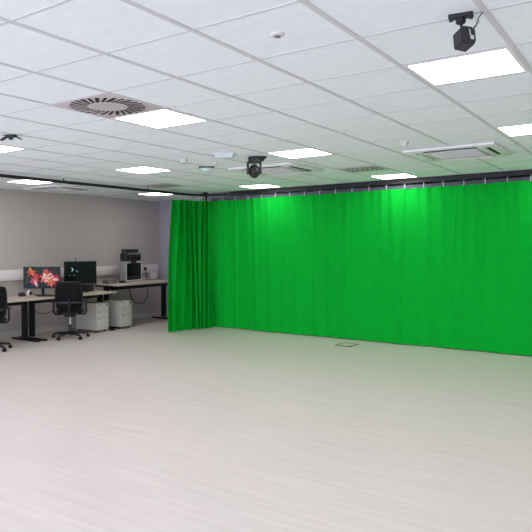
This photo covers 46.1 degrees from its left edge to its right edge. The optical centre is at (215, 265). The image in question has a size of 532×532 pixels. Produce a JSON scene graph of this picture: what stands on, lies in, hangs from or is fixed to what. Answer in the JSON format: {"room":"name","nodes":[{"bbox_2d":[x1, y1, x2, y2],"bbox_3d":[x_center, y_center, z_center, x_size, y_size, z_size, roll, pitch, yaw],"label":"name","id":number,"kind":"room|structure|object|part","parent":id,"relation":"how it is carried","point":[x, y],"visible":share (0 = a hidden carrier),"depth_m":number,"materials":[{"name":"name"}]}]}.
{"room":"studio","nodes":[
{"label":"studio","id":0,"kind":"room"},
{"bbox_2d":[0,188,160,331],"bbox_3d":[-4.191,-0.031,10.501,0.200,2.630,9.660,1,2,36],"label":"wall","id":1,"kind":"structure","parent":0,"point":[38,229],"depth_m":12.18,"materials":[{"name":"white paint"}]},
{"bbox_2d":[0,264,157,280],"bbox_3d":[-3.734,0.242,10.896,0.080,0.332,8.220,1,2,36],"label":"wall trunking","id":2,"kind":"structure","parent":1,"relation":"attached to","point":[5,275],"depth_m":12.80,"materials":[{"name":"white plastic"}]},
{"bbox_2d":[0,311,160,337],"bbox_3d":[-4.093,1.235,10.476,0.018,0.100,9.660,1,2,36],"label":"baseboard","id":3,"kind":"structure","parent":1,"relation":"attached to","point":[158,313],"depth_m":11.86,"materials":[{"name":"white paint"}]},
{"bbox_2d":[0,0,531,200],"bbox_3d":[0.142,-1.184,4.307,14.060,0.004,14.417,1,2,36],"label":"ceiling grid","id":4,"kind":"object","parent":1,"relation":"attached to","point":[65,1],"depth_m":4.49,"materials":[{"name":"white metal"}]},
{"bbox_2d":[159,192,299,311],"bbox_3d":[4.475,-0.087,10.299,14.060,2.630,0.200,1,2,36],"label":"wall","id":5,"kind":"structure","parent":0,"point":[165,206],"depth_m":14.25,"materials":[{"name":"white paint"}]},
{"bbox_2d":[0,315,531,531],"bbox_3d":[0.002,1.501,4.171,14.460,0.100,15.460,1,2,36],"label":"floor","id":6,"kind":"structure","parent":0,"point":[142,426],"depth_m":5.18,"materials":[{"name":"laminate"}]},
{"bbox_2d":[0,286,11,351],"bbox_3d":[-3.472,0.800,9.597,0.655,1.012,0.692,-1,2,-24],"label":"office chair","id":7,"kind":"object","parent":6,"relation":"on","point":[3,291],"visible":1,"depth_m":9.45,"materials":[{"name":"black fabric"}]},
{"bbox_3d":[-3.380,0.578,9.376,0.444,0.530,0.154,-1,2,-24],"label":"backrest","id":8,"kind":"part","parent":7,"relation":"part of","materials":[{"name":"black fabric"}]},
{"bbox_3d":[-3.380,0.578,9.377,0.469,0.556,0.176,-1,2,-24],"label":"frame","id":9,"kind":"part","parent":7,"relation":"part of","materials":[{"name":"black plastic"}]},
{"bbox_3d":[-3.275,0.778,9.682,0.156,0.232,0.045,-1,2,-12],"label":"armrest","id":10,"kind":"part","parent":7,"relation":"part of","materials":[{"name":"black plastic"}]},
{"bbox_2d":[7,296,42,341],"bbox_3d":[-3.731,0.927,9.945,0.800,0.737,1.805,1,2,36],"label":"desk","id":11,"kind":"object","parent":6,"relation":"on","point":[11,300],"visible":0.91,"depth_m":10.58,"materials":[{"name":"laminate"}]},
{"bbox_3d":[-3.258,0.894,10.630,0.100,0.660,0.065,1,2,36],"label":"leg","id":12,"kind":"part","parent":11,"relation":"part of","materials":[{"name":"black metal"}]},
{"bbox_2d":[19,290,116,340],"bbox_3d":[-2.684,0.875,11.386,0.800,0.737,1.740,1,2,36],"label":"desk","id":13,"kind":"object","parent":6,"relation":"on","point":[97,294],"visible":0.62,"depth_m":10.76,"materials":[{"name":"laminate"}]},
{"bbox_2d":[18,292,24,296],"bbox_3d":[-3.357,0.495,10.792,0.110,0.069,0.080,0,2,7],"label":"gadget","id":14,"kind":"object","parent":13,"relation":"on","point":[21,294],"visible":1,"depth_m":10.76,"materials":[{"name":"black plastic"}]},
{"bbox_3d":[-3.170,0.889,10.751,0.100,0.660,0.065,1,2,36],"label":"leg","id":15,"kind":"part","parent":13,"relation":"part of","materials":[{"name":"black metal"}]},
{"bbox_2d":[23,267,60,295],"bbox_3d":[-3.060,0.266,11.009,0.665,0.506,0.180,0,2,4],"label":"monitor","id":16,"kind":"object","parent":13,"relation":"on","point":[42,278],"visible":0.98,"depth_m":10.97,"materials":[{"name":"black plastic"}]},
{"bbox_2d":[25,268,58,287],"bbox_3d":[-3.056,0.206,10.967,0.621,0.356,0.005,0,2,4],"label":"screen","id":17,"kind":"object","parent":16,"relation":"attached to","point":[34,277],"depth_m":10.97,"materials":[{"name":"multicoloured glass"}]},
{"bbox_2d":[37,295,54,296],"bbox_3d":[-2.864,0.514,10.756,0.400,0.021,0.130,0,2,4],"label":"keyboard","id":18,"kind":"object","parent":13,"relation":"on","point":[38,295],"visible":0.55,"depth_m":10.70,"materials":[{"name":"black plastic"}]},
{"bbox_2d":[64,257,96,291],"bbox_3d":[-2.545,0.165,11.726,0.600,0.656,0.200,-1,2,-16],"label":"monitor","id":19,"kind":"object","parent":13,"relation":"on","point":[84,272],"visible":0.79,"depth_m":11.69,"materials":[{"name":"black plastic"}]},
{"bbox_3d":[-2.542,0.124,11.716,0.600,0.430,0.052,-1,2,-16],"label":"casing","id":20,"kind":"part","parent":19,"relation":"part of","materials":[{"name":"black plastic"}]},
{"bbox_2d":[82,284,93,290],"bbox_3d":[-2.503,0.420,12.000,0.300,0.130,0.140,-1,2,-4],"label":"box","id":21,"kind":"object","parent":13,"relation":"on","point":[86,287],"visible":0.53,"depth_m":11.94,"materials":[{"name":"black plastic"}]},
{"bbox_3d":[-2.230,0.842,12.045,0.100,0.660,0.065,1,2,36],"label":"leg","id":22,"kind":"part","parent":13,"relation":"part of","materials":[{"name":"black metal"}]},
{"bbox_2d":[51,281,89,340],"bbox_3d":[-2.529,0.755,10.838,0.655,1.012,0.692,-1,2,-10],"label":"office chair","id":23,"kind":"object","parent":6,"relation":"on","point":[68,300],"visible":1,"depth_m":10.59,"materials":[{"name":"black fabric"}]},
{"bbox_3d":[-2.491,0.534,10.599,0.444,0.530,0.154,-1,2,-10],"label":"backrest","id":24,"kind":"part","parent":23,"relation":"part of","materials":[{"name":"black fabric"}]},
{"bbox_3d":[-2.491,0.534,10.601,0.469,0.556,0.176,-1,2,-10],"label":"frame","id":25,"kind":"part","parent":23,"relation":"part of","materials":[{"name":"black plastic"}]},
{"bbox_3d":[-2.536,0.786,10.875,0.480,0.075,0.470,-1,2,-10],"label":"seat","id":26,"kind":"part","parent":23,"relation":"part of","materials":[{"name":"black fabric"}]},
{"bbox_3d":[-2.380,1.166,10.940,0.283,0.067,0.051,-1,2,-29],"label":"leg","id":27,"kind":"part","parent":23,"relation":"part of","materials":[{"name":"black plastic"}]},
{"bbox_3d":[-2.317,0.734,10.872,0.156,0.232,0.045,0,2,2],"label":"armrest","id":28,"kind":"part","parent":23,"relation":"part of","materials":[{"name":"black plastic"}]},
{"bbox_2d":[76,301,108,332],"bbox_3d":[-2.319,0.962,11.749,0.586,0.539,0.300,1,2,36],"label":"drawer pedestal","id":29,"kind":"object","parent":6,"relation":"on","point":[96,318],"visible":0.94,"depth_m":11.59,"materials":[{"name":"grey plastic"}]},
{"bbox_3d":[-2.098,0.778,11.582,0.018,0.119,0.292,1,2,36],"label":"drawer","id":30,"kind":"part","parent":29,"relation":"part of","materials":[{"name":"white metal"}]},
{"bbox_3d":[-2.097,0.903,11.586,0.018,0.119,0.292,1,2,36],"label":"drawer","id":31,"kind":"part","parent":29,"relation":"part of","materials":[{"name":"white metal"}]},
{"bbox_3d":[-2.096,1.078,11.591,0.018,0.219,0.292,1,2,36],"label":"drawer","id":32,"kind":"part","parent":29,"relation":"part of","materials":[{"name":"white metal"}]},
{"bbox_2d":[103,299,131,328],"bbox_3d":[-1.949,0.943,12.259,0.586,0.539,0.300,1,2,36],"label":"drawer pedestal","id":33,"kind":"object","parent":6,"relation":"on","point":[120,311],"visible":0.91,"depth_m":12.08,"materials":[{"name":"white metal"}]},
{"bbox_3d":[-1.728,0.760,12.091,0.018,0.119,0.292,1,2,36],"label":"drawer","id":34,"kind":"part","parent":33,"relation":"part of","materials":[{"name":"white metal"}]},
{"bbox_3d":[-1.727,0.885,12.095,0.018,0.119,0.292,1,2,36],"label":"drawer","id":35,"kind":"part","parent":33,"relation":"part of","materials":[{"name":"white metal"}]},
{"bbox_3d":[-1.726,1.060,12.101,0.018,0.219,0.292,1,2,36],"label":"drawer","id":36,"kind":"part","parent":33,"relation":"part of","materials":[{"name":"white metal"}]},
{"bbox_2d":[94,279,167,328],"bbox_3d":[-1.617,0.758,12.938,0.800,0.857,1.860,1,2,36],"label":"desk","id":37,"kind":"object","parent":6,"relation":"on","point":[152,282],"visible":0.74,"depth_m":12.80,"materials":[{"name":"laminate"}]},
{"bbox_3d":[-2.139,0.775,12.254,0.100,0.780,0.065,1,2,36],"label":"leg","id":38,"kind":"part","parent":37,"relation":"part of","materials":[{"name":"black metal"}]},
{"bbox_3d":[-2.125,0.401,12.231,0.660,0.030,0.050,1,2,36],"label":"arm","id":39,"kind":"part","parent":37,"relation":"part of","materials":[{"name":"black metal"}]},
{"bbox_2d":[102,279,116,283],"bbox_3d":[-2.105,0.309,12.423,0.205,0.080,0.220,1,2,36],"label":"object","id":40,"kind":"object","parent":37,"relation":"on","point":[105,281],"visible":1,"depth_m":12.36,"materials":[{"name":"plastic"}]},
{"bbox_2d":[120,261,141,281],"bbox_3d":[-1.760,0.119,12.994,0.147,0.420,0.540,1,2,32],"label":"computer tower","id":41,"kind":"object","parent":37,"relation":"on","point":[129,272],"visible":0.88,"depth_m":12.87,"materials":[{"name":"silver metal"}]},
{"bbox_2d":[120,249,140,263],"bbox_3d":[-1.745,-0.204,12.961,0.232,0.298,0.500,1,2,32],"label":"dock","id":42,"kind":"object","parent":41,"relation":"on","point":[132,255],"visible":1,"depth_m":12.83,"materials":[{"name":"black plastic"}]},
{"bbox_3d":[-1.694,0.114,12.971,0.010,0.401,0.510,1,2,32],"label":"panel trim","id":43,"kind":"part","parent":41,"relation":"part of","materials":[{"name":"white metal"}]},
{"bbox_3d":[-1.693,0.114,12.970,0.008,0.350,0.470,1,2,32],"label":"glass panel","id":44,"kind":"part","parent":41,"relation":"part of","materials":[{"name":"black glass"}]},
{"bbox_2d":[129,287,147,303],"bbox_3d":[-1.639,0.586,13.448,0.063,0.478,0.567,1,2,36],"label":"cable","id":45,"kind":"object","parent":37,"relation":"hanging from","point":[147,287],"visible":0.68,"depth_m":13.48,"materials":[{"name":"black plastic"}]},
{"bbox_3d":[-1.128,0.725,13.645,0.100,0.780,0.065,1,2,36],"label":"leg","id":46,"kind":"part","parent":37,"relation":"part of","materials":[{"name":"black metal"}]},
{"bbox_2d":[336,343,358,346],"bbox_3d":[2.099,1.254,9.897,0.276,0.008,0.296,1,2,38],"label":"box","id":47,"kind":"object","parent":6,"relation":"on","point":[340,344],"visible":1,"depth_m":9.90,"materials":[{"name":"grey metal"}]},
{"bbox_3d":[2.099,1.255,9.897,0.236,0.006,0.256,1,2,38],"label":"lid","id":48,"kind":"part","parent":47,"relation":"part of","materials":[{"name":"plastic"}]},
{"bbox_2d":[0,0,531,200],"bbox_3d":[-0.018,-1.228,4.086,14.460,0.100,15.460,1,2,36],"label":"ceiling","id":49,"kind":"structure","parent":0,"point":[102,25],"depth_m":4.09,"materials":[{"name":"tile"}]},
{"bbox_2d":[0,134,21,140],"bbox_3d":[-1.893,-1.192,5.759,0.219,0.049,0.060,0,2,16],"label":"bracket","id":50,"kind":"object","parent":49,"relation":"attached to","point":[10,136],"visible":1,"depth_m":5.74,"materials":[{"name":"black plastic"}]},
{"bbox_2d":[0,145,25,152],"bbox_3d":[-2.387,-1.234,6.513,0.578,0.004,0.578,1,2,36],"label":"recessed light","id":51,"kind":"object","parent":49,"relation":"in","point":[3,149],"visible":1,"depth_m":6.60,"materials":[{"name":"white plastic"}]},
{"bbox_2d":[7,180,52,184],"bbox_3d":[-2.918,-1.334,9.864,0.578,0.004,0.578,1,2,36],"label":"recessed light","id":52,"kind":"object","parent":49,"relation":"in","point":[16,181],"visible":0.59,"depth_m":9.92,"materials":[{"name":"white plastic"}]},
{"bbox_2d":[21,184,98,192],"bbox_3d":[-2.711,-1.345,10.911,0.950,0.048,0.950,1,2,36],"label":"air conditioner","id":53,"kind":"object","parent":49,"relation":"attached to","point":[56,188],"visible":1,"depth_m":10.74,"materials":[{"name":"white plastic"}]},
{"bbox_2d":[52,93,162,117],"bbox_3d":[-0.797,-1.184,4.618,0.588,0.009,0.588,1,2,36],"label":"ceiling vent","id":54,"kind":"object","parent":49,"relation":"in","point":[106,105],"visible":1,"depth_m":4.59,"materials":[{"name":"white metal"}]},
{"bbox_2d":[116,166,171,173],"bbox_3d":[-0.976,-1.304,8.454,0.578,0.004,0.578,1,2,36],"label":"recessed light","id":55,"kind":"object","parent":49,"relation":"in","point":[142,170],"visible":1,"depth_m":8.47,"materials":[{"name":"white plastic"}]},
{"bbox_2d":[120,167,169,172],"bbox_3d":[-0.976,-1.305,8.454,0.528,0.003,0.528,1,2,36],"label":"diffuser","id":56,"kind":"object","parent":55,"relation":"attached to","point":[136,169],"depth_m":8.47,"materials":[{"name":"white plastic"}]},
{"bbox_2d":[141,193,173,195],"bbox_3d":[-1.156,-1.422,12.290,0.578,0.004,0.578,1,2,36],"label":"recessed light","id":57,"kind":"object","parent":49,"relation":"in","point":[151,194],"visible":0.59,"depth_m":12.37,"materials":[{"name":"white plastic"}]},
{"bbox_2d":[111,109,207,128],"bbox_3d":[-0.445,-1.204,5.103,0.578,0.004,0.578,1,2,36],"label":"recessed light","id":58,"kind":"object","parent":49,"relation":"in","point":[161,118],"visible":1,"depth_m":5.09,"materials":[{"name":"white plastic"}]},
{"bbox_2d":[139,183,182,187],"bbox_3d":[-0.890,-1.370,10.614,0.588,0.008,0.588,1,2,36],"label":"ceiling vent","id":59,"kind":"object","parent":49,"relation":"in","point":[163,185],"visible":1,"depth_m":10.56,"materials":[{"name":"white metal"}]},
{"bbox_2d":[179,158,187,163],"bbox_3d":[-0.374,-1.250,7.424,0.110,0.058,0.110,1,2,36],"label":"smoke detector","id":60,"kind":"object","parent":49,"relation":"attached to","point":[182,160],"visible":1,"depth_m":7.39,"materials":[{"name":"white plastic"}]},
{"bbox_2d":[199,166,213,171],"bbox_3d":[-0.112,-1.285,8.159,0.200,0.094,0.110,0,2,2],"label":"exit light","id":61,"kind":"object","parent":49,"relation":"attached to","point":[203,168],"visible":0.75,"depth_m":8.12,"materials":[{"name":"white plastic"}]},
{"bbox_2d":[212,152,236,158],"bbox_3d":[0.104,-1.241,6.977,0.260,0.055,0.170,0,2,10],"label":"emergency light","id":62,"kind":"object","parent":49,"relation":"attached to","point":[218,155],"visible":1,"depth_m":6.92,"materials":[{"name":"white plastic"}]},
{"bbox_2d":[247,156,265,177],"bbox_3d":[0.485,-1.154,7.270,0.227,0.252,0.166,0,2,0],"label":"spotlight","id":63,"kind":"object","parent":49,"relation":"attached to","point":[254,170],"visible":1,"depth_m":7.24,"materials":[{"name":"black plastic"}]},
{"bbox_2d":[238,184,280,188],"bbox_3d":[0.786,-1.392,10.880,0.578,0.004,0.578,1,2,36],"label":"recessed light","id":64,"kind":"object","parent":49,"relation":"in","point":[261,185],"visible":1,"depth_m":10.87,"materials":[{"name":"white plastic"}]},
{"bbox_2d":[0,169,531,200],"bbox_3d":[0.566,-1.115,5.031,9.826,0.192,10.867,1,2,36],"label":"track","id":65,"kind":"object","parent":49,"relation":"attached to","point":[339,186],"visible":1,"depth_m":9.96,"materials":[{"name":"black metal"}]},
{"bbox_2d":[168,195,212,332],"bbox_3d":[-0.504,-0.061,11.731,1.041,2.536,0.223,-2,2,-38],"label":"curtain","id":66,"kind":"object","parent":65,"relation":"hanging from","point":[189,293],"visible":1,"depth_m":11.75,"materials":[{"name":"green fabric"}]},
{"bbox_3d":[0.561,-1.157,5.024,9.826,0.042,10.852,1,2,36],"label":"rail","id":67,"kind":"part","parent":65,"relation":"part of","materials":[{"name":"black metal"}]},
{"bbox_2d":[209,175,531,355],"bbox_3d":[3.579,-0.019,9.373,9.625,2.540,0.089,1,2,38],"label":"curtain","id":68,"kind":"object","parent":65,"relation":"hanging from","point":[449,264],"visible":0.97,"depth_m":10.02,"materials":[{"name":"green fabric"}]},
{"bbox_2d":[228,162,323,175],"bbox_3d":[0.827,-1.292,8.380,0.950,0.048,0.950,1,2,36],"label":"air conditioner","id":69,"kind":"object","parent":49,"relation":"attached to","point":[285,168],"visible":0.92,"depth_m":8.21,"materials":[{"name":"white plastic"}]},
{"bbox_2d":[262,167,303,174],"bbox_3d":[0.827,-1.283,8.380,0.550,0.012,0.550,1,2,36],"label":"grille","id":70,"kind":"object","parent":69,"relation":"attached to","point":[281,170],"depth_m":8.31,"materials":[{"name":"white metal"}]},
{"bbox_2d":[270,31,284,37],"bbox_3d":[0.309,-1.138,3.073,0.072,0.020,0.072,1,2,36],"label":"smoke detector","id":71,"kind":"object","parent":49,"relation":"attached to","point":[277,34],"visible":1,"depth_m":3.06,"materials":[{"name":"white plastic"}]},
{"bbox_2d":[267,148,332,158],"bbox_3d":[0.966,-1.274,7.044,0.578,0.004,0.578,1,2,36],"label":"recessed light","id":72,"kind":"object","parent":49,"relation":"in","point":[308,152],"visible":1,"depth_m":7.03,"materials":[{"name":"white plastic"}]},
{"bbox_2d":[336,165,391,172],"bbox_3d":[2.023,-1.326,8.499,0.588,0.008,0.588,1,2,36],"label":"ceiling vent","id":73,"kind":"object","parent":49,"relation":"in","point":[371,167],"visible":1,"depth_m":8.50,"materials":[{"name":"white metal"}]},
{"bbox_2d":[369,174,416,179],"bbox_3d":[2.728,-1.363,9.470,0.578,0.004,0.578,1,2,36],"label":"recessed light","id":74,"kind":"object","parent":49,"relation":"in","point":[394,176],"visible":1,"depth_m":9.45,"materials":[{"name":"white plastic"}]},
{"bbox_2d":[400,141,408,145],"bbox_3d":[1.927,-1.240,6.321,0.090,0.043,0.090,1,2,36],"label":"smoke detector","id":75,"kind":"object","parent":49,"relation":"attached to","point":[404,143],"visible":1,"depth_m":6.29,"materials":[{"name":"white plastic"}]},
{"bbox_2d":[402,141,512,161],"bbox_3d":[2.727,-1.262,6.963,0.950,0.048,0.950,1,2,36],"label":"air conditioner","id":76,"kind":"object","parent":49,"relation":"attached to","point":[484,149],"visible":1,"depth_m":6.80,"materials":[{"name":"white plastic"}]},
{"bbox_2d":[427,149,489,158],"bbox_3d":[2.727,-1.253,6.963,0.550,0.012,0.550,1,2,36],"label":"grille","id":77,"kind":"object","parent":76,"relation":"attached to","point":[475,152],"depth_m":6.93,"materials":[{"name":"white metal"}]},
{"bbox_2d":[448,11,482,51],"bbox_3d":[1.130,-1.064,2.826,0.105,0.167,0.136,-1,2,-30],"label":"camera","id":78,"kind":"object","parent":49,"relation":"hanging from","point":[464,38],"visible":1,"depth_m":2.81,"materials":[{"name":"black plastic"}]},
{"bbox_3d":[1.120,-1.135,2.833,0.105,0.024,0.050,0,2,26],"label":"ceiling plate","id":79,"kind":"part","parent":78,"relation":"part of","materials":[{"name":"black plastic"}]},
{"bbox_2d":[404,47,527,85],"bbox_3d":[1.497,-1.174,3.693,0.578,0.004,0.578,1,2,36],"label":"recessed light","id":80,"kind":"object","parent":49,"relation":"in","point":[501,61],"visible":1,"depth_m":3.67,"materials":[{"name":"white plastic"}]},
{"bbox_2d":[496,124,531,136],"bbox_3d":[2.908,-1.245,5.634,0.578,0.004,0.578,1,2,36],"label":"recessed light","id":81,"kind":"object","parent":49,"relation":"in","point":[526,129],"visible":1,"depth_m":5.71,"materials":[{"name":"white plastic"}]}
]}

